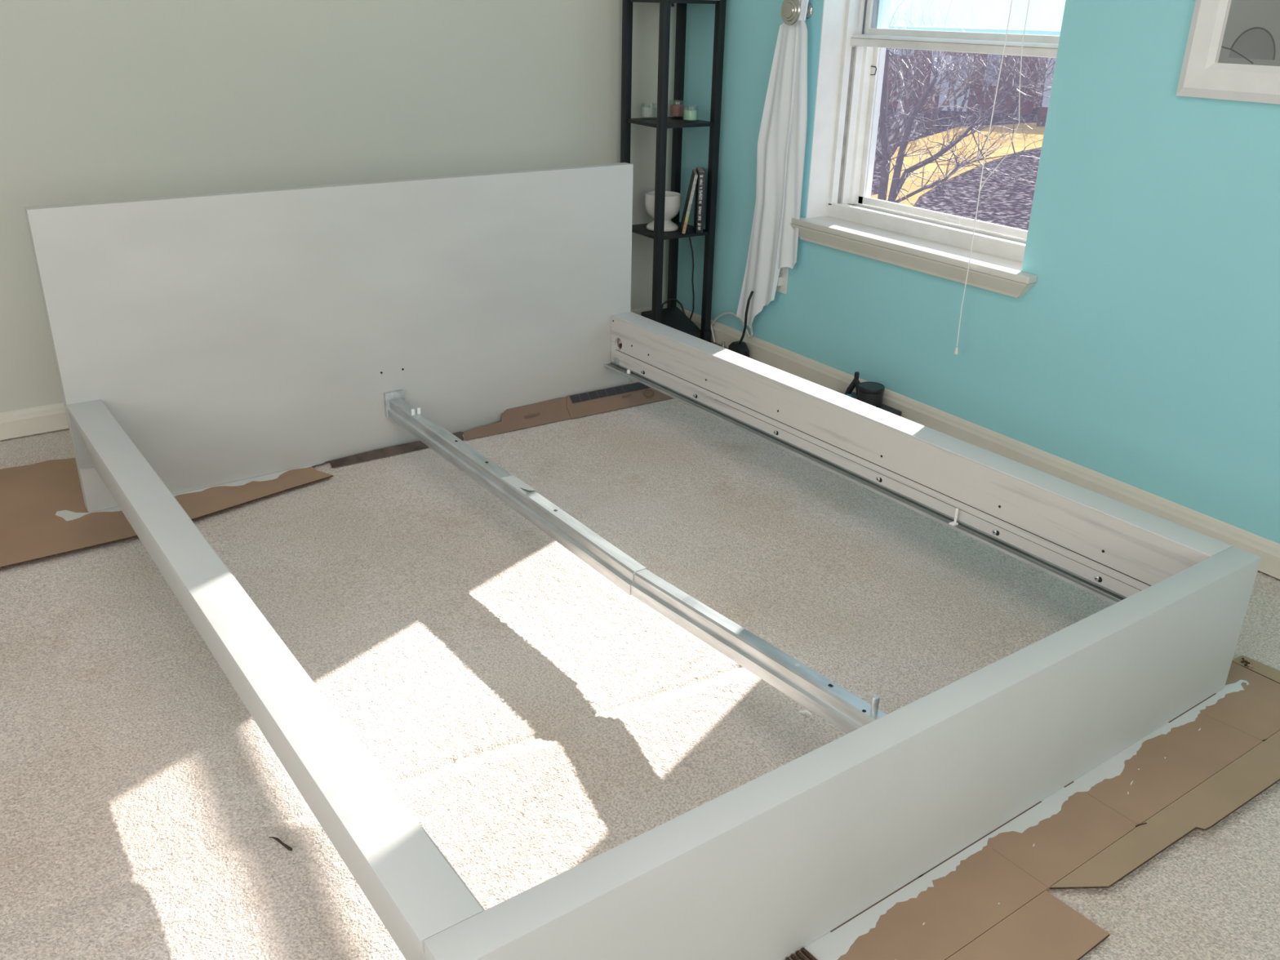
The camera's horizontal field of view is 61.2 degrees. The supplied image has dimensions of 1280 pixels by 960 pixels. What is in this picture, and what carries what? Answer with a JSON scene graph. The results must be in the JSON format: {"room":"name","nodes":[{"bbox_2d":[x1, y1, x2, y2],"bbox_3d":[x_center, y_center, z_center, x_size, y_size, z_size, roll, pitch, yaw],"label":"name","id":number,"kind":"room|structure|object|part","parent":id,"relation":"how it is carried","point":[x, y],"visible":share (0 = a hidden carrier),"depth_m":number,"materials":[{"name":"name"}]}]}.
{"room":"bedroom","nodes":[
{"label":"bedroom","id":0,"kind":"room"},
{"bbox_2d":[0,0,676,440],"bbox_3d":[-1.998,-1.271,2.757,5.186,2.590,0.150,-15,29,-33],"label":"wall","id":1,"kind":"structure","parent":0,"point":[100,100],"depth_m":3.38,"materials":[{"name":"beige paint"}]},
{"bbox_2d":[0,303,666,439],"bbox_3d":[-1.898,-0.162,3.234,4.980,0.080,0.013,-15,29,-33],"label":"baseboard","id":2,"kind":"structure","parent":1,"relation":"attached to","point":[52,417],"depth_m":3.27,"materials":[{"name":"beige paint"}]},
{"bbox_2d":[0,341,1279,959],"bbox_3d":[-0.322,0.882,1.049,4.975,0.019,6.400,-14,28,-30],"label":"floor","id":3,"kind":"structure","parent":0,"point":[535,717],"depth_m":2.16,"materials":[{"name":"beige carpet"}]},
{"bbox_2d":[0,457,333,568],"bbox_3d":[-1.461,0.037,2.888,1.195,0.012,0.706,-14,28,-30],"label":"cardboard sheet","id":4,"kind":"object","parent":3,"relation":"on","point":[43,512],"visible":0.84,"depth_m":2.82,"materials":[{"name":"cardboard"}]},
{"bbox_2d":[268,836,292,850],"bbox_3d":[-0.568,0.574,1.712,0.051,0.006,0.007,16,28,29],"label":"twig","id":5,"kind":"object","parent":3,"relation":"on","point":[278,840],"visible":1,"depth_m":1.71,"materials":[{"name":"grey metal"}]},
{"bbox_2d":[329,382,671,467],"bbox_3d":[-0.376,-0.201,3.434,1.254,0.056,0.065,-14,28,-31],"label":"cardboard","id":6,"kind":"object","parent":3,"relation":"on","point":[592,402],"visible":0.87,"depth_m":3.49,"materials":[{"name":"brown cardboard"}]},
{"bbox_3d":[-0.389,-0.197,3.429,0.386,0.054,0.060,-14,28,-31],"label":"folded panel","id":7,"kind":"part","parent":6,"relation":"part of","materials":[{"name":"brown cardboard"}]},
{"bbox_3d":[-0.046,-0.283,3.638,0.461,0.056,0.062,-14,28,-31],"label":"folded panel","id":8,"kind":"part","parent":6,"relation":"part of","materials":[{"name":"brown cardboard"}]},
{"bbox_2d":[23,162,1261,959],"bbox_3d":[-0.129,-0.109,2.338,1.702,0.768,2.121,-15,29,-33],"label":"frame","id":9,"kind":"object","parent":3,"relation":"on","point":[202,340],"visible":1,"depth_m":2.45,"materials":[{"name":"white paint"}]},
{"bbox_3d":[-1.397,-0.108,2.707,0.036,0.168,0.010,-15,29,-33],"label":"rail plate","id":10,"kind":"part","parent":9,"relation":"part of","materials":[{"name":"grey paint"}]},
{"bbox_3d":[-0.796,0.230,1.975,0.077,0.178,2.020,-15,29,-33],"label":"rail","id":11,"kind":"part","parent":9,"relation":"part of","materials":[{"name":"white paint"}]},
{"bbox_3d":[-0.733,-0.460,3.105,1.700,0.768,0.045,-15,29,-33],"label":"headboard","id":12,"kind":"part","parent":9,"relation":"part of","materials":[{"name":"white paint"}]},
{"bbox_3d":[0.468,0.457,1.670,1.698,0.295,0.056,-15,29,-33],"label":"footboard","id":13,"kind":"part","parent":9,"relation":"part of","materials":[{"name":"white paint"}]},
{"bbox_3d":[0.525,-0.126,2.852,0.077,0.178,2.020,-15,29,-33],"label":"rail","id":14,"kind":"part","parent":9,"relation":"part of","materials":[{"name":"white paint"}]},
{"bbox_2d":[640,298,700,338],"bbox_3d":[0.137,-0.634,4.345,0.198,0.132,0.228,-14,28,-30],"label":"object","id":15,"kind":"object","parent":3,"relation":"on","point":[674,317],"visible":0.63,"depth_m":4.33,"materials":[{"name":"black plastic"}]},
{"bbox_2d":[620,0,726,342],"bbox_3d":[0.121,-1.371,4.011,0.282,1.750,0.272,-14,28,-30],"label":"shelf","id":16,"kind":"object","parent":3,"relation":"on","point":[662,122],"depth_m":4.04,"materials":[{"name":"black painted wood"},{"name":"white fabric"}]},
{"bbox_3d":[-0.052,-1.388,4.040,0.028,1.750,0.028,-14,28,-30],"label":"leg","id":17,"kind":"part","parent":16,"relation":"part of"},
{"bbox_2d":[641,106,655,116],"bbox_3d":[0.033,-1.385,4.059,0.058,0.056,0.058,-14,28,-30],"label":"votive candle","id":18,"kind":"object","parent":16,"relation":"on","point":[646,111],"visible":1,"depth_m":4.04,"materials":[{"name":"white wax"}]},
{"bbox_3d":[0.079,-1.304,3.857,0.028,1.750,0.028,-14,28,-30],"label":"leg","id":19,"kind":"part","parent":16,"relation":"part of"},
{"bbox_3d":[0.087,-1.027,4.141,0.138,0.134,0.138,-14,28,-30],"label":"footed bowl","id":20,"kind":"part","parent":16,"relation":"part of","materials":[{"name":"white ceramic"}]},
{"bbox_3d":[0.104,-0.967,4.187,0.250,0.012,0.252,-14,28,-30],"label":"shelf","id":21,"kind":"part","parent":16,"relation":"part of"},
{"bbox_3d":[0.112,-1.331,4.026,0.250,0.012,0.252,-14,28,-30],"label":"shelf","id":22,"kind":"part","parent":16,"relation":"part of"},
{"bbox_3d":[0.121,-1.708,3.860,0.250,0.012,0.252,-14,28,-30],"label":"shelf","id":23,"kind":"part","parent":16,"relation":"part of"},
{"bbox_3d":[0.147,-1.436,4.161,0.028,1.750,0.028,-14,28,-30],"label":"leg","id":24,"kind":"part","parent":16,"relation":"part of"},
{"bbox_2d":[670,104,684,116],"bbox_3d":[0.141,-1.404,4.098,0.058,0.064,0.058,-14,28,-30],"label":"votive candle","id":25,"kind":"object","parent":16,"relation":"on","point":[676,110],"visible":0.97,"depth_m":4.08,"materials":[{"name":"red wax"}]},
{"bbox_2d":[680,168,697,234],"bbox_3d":[0.185,-1.056,4.106,0.052,0.219,0.141,1,24,-1],"label":"book","id":26,"kind":"object","parent":16,"relation":"on","point":[694,176],"visible":1,"depth_m":4.07,"materials":[{"name":"beige paper"}]},
{"bbox_2d":[683,107,697,119],"bbox_3d":[0.186,-1.346,3.979,0.058,0.056,0.058,-14,28,-30],"label":"votive candle","id":27,"kind":"object","parent":16,"relation":"on","point":[688,114],"visible":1,"depth_m":3.96,"materials":[{"name":"green wax"}]},
{"bbox_3d":[0.197,-0.806,4.366,0.064,0.425,0.021,19,29,34],"label":"lamp cord","id":28,"kind":"part","parent":16,"relation":"part of","materials":[{"name":"black plastic"}]},
{"bbox_2d":[693,167,705,232],"bbox_3d":[0.228,-1.073,4.143,0.026,0.223,0.146,1,24,-1],"label":"book","id":29,"kind":"object","parent":16,"relation":"on","point":[700,183],"visible":1,"depth_m":4.09,"materials":[{"name":"black paper"}]},
{"bbox_3d":[0.278,-1.353,3.978,0.028,1.750,0.028,-14,28,-30],"label":"leg","id":30,"kind":"part","parent":16,"relation":"part of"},
{"bbox_2d":[728,290,754,357],"bbox_3d":[0.387,-0.590,4.077,0.057,0.278,0.125,-14,28,-30],"label":"power adapter","id":31,"kind":"object","parent":3,"relation":"on","point":[740,347],"visible":0.84,"depth_m":4.11,"materials":[{"name":"black plastic"}]},
{"bbox_3d":[0.390,-0.604,4.045,0.028,0.226,0.085,-9,26,-23],"label":"power cord","id":32,"kind":"part","parent":31,"relation":"part of","materials":[{"name":"black plastic"}]},
{"bbox_2d":[799,710,812,715],"bbox_3d":[0.316,0.442,2.057,0.026,0.011,0.006,16,28,30],"label":"nylon sliver","id":33,"kind":"object","parent":3,"relation":"on","point":[802,711],"visible":1,"depth_m":2.06,"materials":[{"name":"white plastic"}]},
{"bbox_2d":[785,655,1279,959],"bbox_3d":[0.803,0.558,1.814,1.378,0.019,0.289,-15,29,-33],"label":"cardboard sheet","id":34,"kind":"object","parent":3,"relation":"on","point":[990,900],"visible":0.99,"depth_m":1.75,"materials":[{"name":"brown cardboard"}]},
{"bbox_3d":[0.715,-0.220,3.581,0.177,0.017,0.373,-14,28,-30],"label":"leather folder","id":35,"kind":"object","parent":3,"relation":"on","visible":0},
{"bbox_2d":[851,391,901,416],"bbox_3d":[0.744,-0.243,3.591,0.116,0.018,0.225,-14,28,-30],"label":"notebook","id":36,"kind":"object","parent":35,"relation":"on","point":[885,407],"visible":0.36,"depth_m":3.55,"materials":[{"name":"paper"}]},
{"bbox_2d":[844,371,860,395],"bbox_3d":[0.721,-0.318,3.631,0.026,0.092,0.066,-21,32,-40],"label":"pliers","id":37,"kind":"object","parent":36,"relation":"on","point":[855,383],"visible":0.81,"depth_m":3.62,"materials":[{"name":"black plastic"}]},
{"bbox_3d":[0.712,-0.313,3.644,0.040,0.071,0.022,18,29,33],"label":"handle","id":38,"kind":"part","parent":37,"relation":"part of","materials":[{"name":"black plastic"}]},
{"bbox_3d":[0.731,-0.309,3.624,0.023,0.054,0.040,-14,28,-30],"label":"handle","id":39,"kind":"part","parent":37,"relation":"part of","materials":[{"name":"black plastic"}]},
{"bbox_2d":[857,382,884,407],"bbox_3d":[0.760,-0.280,3.569,0.086,0.067,0.086,-14,28,-30],"label":"mug","id":40,"kind":"object","parent":36,"relation":"on","point":[869,393],"visible":0.86,"depth_m":3.54,"materials":[{"name":"grey ceramic"}]},
{"bbox_2d":[675,0,1279,543],"bbox_3d":[1.935,-0.778,1.840,0.285,2.590,6.700,-14,28,-30],"label":"wall","id":41,"kind":"structure","parent":0,"point":[1143,353],"depth_m":2.83,"materials":[{"name":"teal paint"}]},
{"bbox_2d":[736,0,808,328],"bbox_3d":[0.476,-1.426,3.631,0.041,1.919,0.317,-14,28,-30],"label":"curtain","id":42,"kind":"object","parent":41,"relation":"hanging from","point":[781,142],"visible":0.96,"depth_m":3.75,"materials":[{"name":"white fabric"}]},
{"bbox_2d":[776,266,788,293],"bbox_3d":[0.501,-0.735,3.916,0.030,0.115,0.072,-14,28,-30],"label":"wall outlet","id":43,"kind":"object","parent":41,"relation":"attached to","point":[782,283],"visible":0.54,"depth_m":3.91,"materials":[{"name":"white plastic"}]},
{"bbox_2d":[710,311,755,342],"bbox_3d":[0.381,-0.639,4.142,0.021,0.309,0.356,-15,29,-33],"label":"cord","id":44,"kind":"object","parent":43,"relation":"attached to","point":[728,313],"visible":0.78,"depth_m":4.19,"materials":[{"name":"grey plastic"}]},
{"bbox_2d":[781,0,813,26],"bbox_3d":[0.514,-1.527,3.520,0.088,0.092,0.092,-14,28,-30],"label":"curtain holdback","id":45,"kind":"object","parent":41,"relation":"attached to","point":[790,9],"visible":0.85,"depth_m":3.50,"materials":[{"name":"silver metal"}]},
{"bbox_3d":[0.487,-1.520,3.504,0.024,0.092,0.092,-14,28,-30],"label":"knob","id":46,"kind":"part","parent":45,"relation":"part of","materials":[{"name":"silver metal"}]},
{"bbox_3d":[0.523,-1.529,3.525,0.066,0.048,0.048,-14,28,-30],"label":"post","id":47,"kind":"part","parent":45,"relation":"part of","materials":[{"name":"silver metal"}]},
{"bbox_2d":[790,0,1066,297],"bbox_3d":[0.944,-1.296,3.220,0.326,1.296,1.013,-14,28,-30],"label":"window","id":48,"kind":"structure","parent":41,"relation":"in","point":[855,37],"depth_m":3.55,"materials":[{"name":"white paint"}]},
{"bbox_3d":[0.858,-0.741,3.412,0.151,0.020,1.013,-14,28,-30],"label":"sill","id":49,"kind":"part","parent":48,"relation":"part of","materials":[{"name":"white wood"}]},
{"bbox_3d":[0.985,-0.800,3.493,0.182,0.067,0.914,-14,28,-30],"label":"frame sill","id":50,"kind":"part","parent":48,"relation":"part of","materials":[{"name":"white plastic"}]},
{"bbox_3d":[1.013,-0.840,3.492,0.014,0.026,0.867,-14,28,-30],"label":"screen rail","id":51,"kind":"part","parent":48,"relation":"part of","materials":[{"name":"white plastic"}]},
{"bbox_3d":[0.956,-1.304,3.246,0.046,0.036,0.897,-14,28,-30],"label":"meeting rail","id":52,"kind":"part","parent":48,"relation":"part of","materials":[{"name":"white plastic"}]},
{"bbox_3d":[0.985,-1.333,3.255,0.020,0.026,0.883,-14,28,-30],"label":"sash rail","id":53,"kind":"part","parent":48,"relation":"part of","materials":[{"name":"white plastic"}]},
{"bbox_2d":[954,0,1029,354],"bbox_3d":[0.985,-1.025,2.902,0.015,1.453,0.106,-14,28,-30],"label":"blind cord","id":54,"kind":"object","parent":48,"relation":"hanging from","point":[956,351],"visible":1,"depth_m":2.96,"materials":[{"name":"white fabric"}]},
{"bbox_3d":[0.993,-1.241,2.807,0.008,0.980,0.101,-14,28,-30],"label":"pull cord","id":55,"kind":"part","parent":54,"relation":"part of","materials":[{"name":"white fabric"}]},
{"bbox_2d":[675,306,1279,579],"bbox_3d":[1.815,0.374,2.207,0.013,0.080,6.187,-14,28,-30],"label":"baseboard","id":56,"kind":"structure","parent":41,"relation":"attached to","point":[765,352],"depth_m":3.19,"materials":[{"name":"beige paint"}]},
{"bbox_2d":[1176,0,1279,104],"bbox_3d":[1.518,-1.110,2.089,0.024,0.760,0.864,-14,28,-30],"label":"picture frame","id":57,"kind":"object","parent":41,"relation":"attached to","point":[1232,52],"visible":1,"depth_m":2.44,"materials":[{"name":"white paint"}]},
{"bbox_2d":[1217,0,1279,66],"bbox_3d":[1.521,-1.111,2.090,0.001,0.606,0.701,-14,28,-30],"label":"print","id":58,"kind":"object","parent":57,"relation":"on","point":[1249,30],"depth_m":2.41,"materials":[{"name":"grey paper"}]},
{"label":"outside","id":59,"kind":"structure","parent":0,"visible":0},
{"bbox_2d":[866,57,1048,239],"bbox_3d":[29.534,-27.981,75.100,127.000,0.001,160.000,-14,28,-30],"label":"ground","id":60,"kind":"structure","parent":59,"point":[1010,206],"depth_m":27.20,"materials":[{"name":"grey plant"}]},
{"bbox_2d":[877,0,967,158],"bbox_3d":[6.625,-11.748,31.615,5.326,4.668,5.069,20,30,36],"label":"bare tree","id":61,"kind":"object","parent":60,"relation":"on","point":[894,139],"visible":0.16,"depth_m":31.42,"materials":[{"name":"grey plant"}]},
{"bbox_2d":[872,4,982,177],"bbox_3d":[5.756,-8.915,25.607,4.629,4.262,4.862,15,27,27],"label":"bare tree","id":62,"kind":"object","parent":60,"relation":"on","point":[899,126],"visible":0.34,"depth_m":25.01,"materials":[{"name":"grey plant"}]},
{"bbox_2d":[888,1,986,125],"bbox_3d":[9.544,-15.500,40.052,5.557,4.870,5.290,-11,27,-26],"label":"bare tree","id":63,"kind":"object","parent":60,"relation":"on","point":[892,63],"visible":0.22,"depth_m":40.15,"materials":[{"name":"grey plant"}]},
{"bbox_2d":[893,14,1013,134],"bbox_3d":[10.256,-13.793,37.155,4.408,4.059,4.631,1,24,-2],"label":"bare tree","id":64,"kind":"object","parent":60,"relation":"on","point":[947,77],"visible":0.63,"depth_m":37.42,"materials":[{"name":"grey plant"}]},
{"bbox_2d":[871,122,1044,206],"bbox_3d":[11.023,-10.754,35.048,4.619,0.070,25.939,14,27,26],"label":"lawn strip","id":65,"kind":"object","parent":60,"relation":"on","point":[1018,144],"visible":0.36,"depth_m":34.48,"materials":[{"name":"yellow plant"}]},
{"bbox_2d":[871,0,1053,215],"bbox_3d":[5.325,-5.906,18.361,4.271,4.509,2.511,14,27,27],"label":"leaning tree","id":66,"kind":"object","parent":60,"relation":"on","point":[897,183],"visible":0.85,"depth_m":18.50,"materials":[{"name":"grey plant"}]},
{"bbox_2d":[887,24,1048,114],"bbox_3d":[11.902,-19.389,50.759,12.800,3.550,7.600,7,24,14],"label":"brick house","id":67,"kind":"structure","parent":60,"relation":"on","point":[1028,108],"depth_m":46.94,"materials":[{"name":"red-brown brick"},{"name":"window glass"}]},
{"bbox_3d":[12.918,-17.948,47.105,0.440,1.700,0.070,7,24,14],"label":"panel","id":68,"kind":"part","parent":67,"relation":"part of","materials":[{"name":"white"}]},
{"bbox_3d":[13.752,-17.263,47.145,1.240,2.250,0.080,7,24,14],"label":"door","id":69,"kind":"part","parent":67,"relation":"part of","materials":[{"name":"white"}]},
{"bbox_3d":[13.749,-17.724,46.887,0.840,0.800,0.035,7,24,14],"label":"door panel","id":70,"kind":"part","parent":67,"relation":"part of","materials":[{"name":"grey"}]},
{"bbox_3d":[15.154,-17.685,46.499,0.460,1.260,0.025,7,24,14],"label":"pane","id":71,"kind":"part","parent":67,"relation":"part of","materials":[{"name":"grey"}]},
{"bbox_2d":[920,18,1032,119],"bbox_3d":[13.383,-16.323,43.065,4.631,4.059,4.408,12,26,23],"label":"bare tree","id":72,"kind":"object","parent":60,"relation":"on","point":[990,64],"visible":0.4,"depth_m":43.44,"materials":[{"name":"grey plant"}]},
{"bbox_2d":[924,10,1035,124],"bbox_3d":[13.409,-16.073,42.262,4.629,4.262,4.862,0,24,-4],"label":"bare tree","id":73,"kind":"object","parent":60,"relation":"on","point":[973,95],"visible":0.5,"depth_m":42.09,"materials":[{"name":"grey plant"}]},
{"bbox_2d":[943,12,1056,120],"bbox_3d":[14.365,-16.476,43.226,4.862,4.262,4.629,6,24,10],"label":"bare tree","id":74,"kind":"object","parent":60,"relation":"on","point":[1011,111],"visible":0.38,"depth_m":43.30,"materials":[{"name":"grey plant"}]},
{"bbox_2d":[999,21,1055,126],"bbox_3d":[15.103,-15.207,40.619,4.408,4.059,4.631,19,29,35],"label":"bare tree","id":75,"kind":"object","parent":60,"relation":"on","point":[1039,108],"visible":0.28,"depth_m":41.07,"materials":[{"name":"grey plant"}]},
{"bbox_2d":[1035,29,1061,117],"bbox_3d":[21.756,-17.270,46.457,8.600,3.550,6.600,10,25,18],"label":"house","id":76,"kind":"structure","parent":60,"relation":"on","point":[1055,32],"depth_m":45.30,"materials":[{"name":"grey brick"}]}
]}

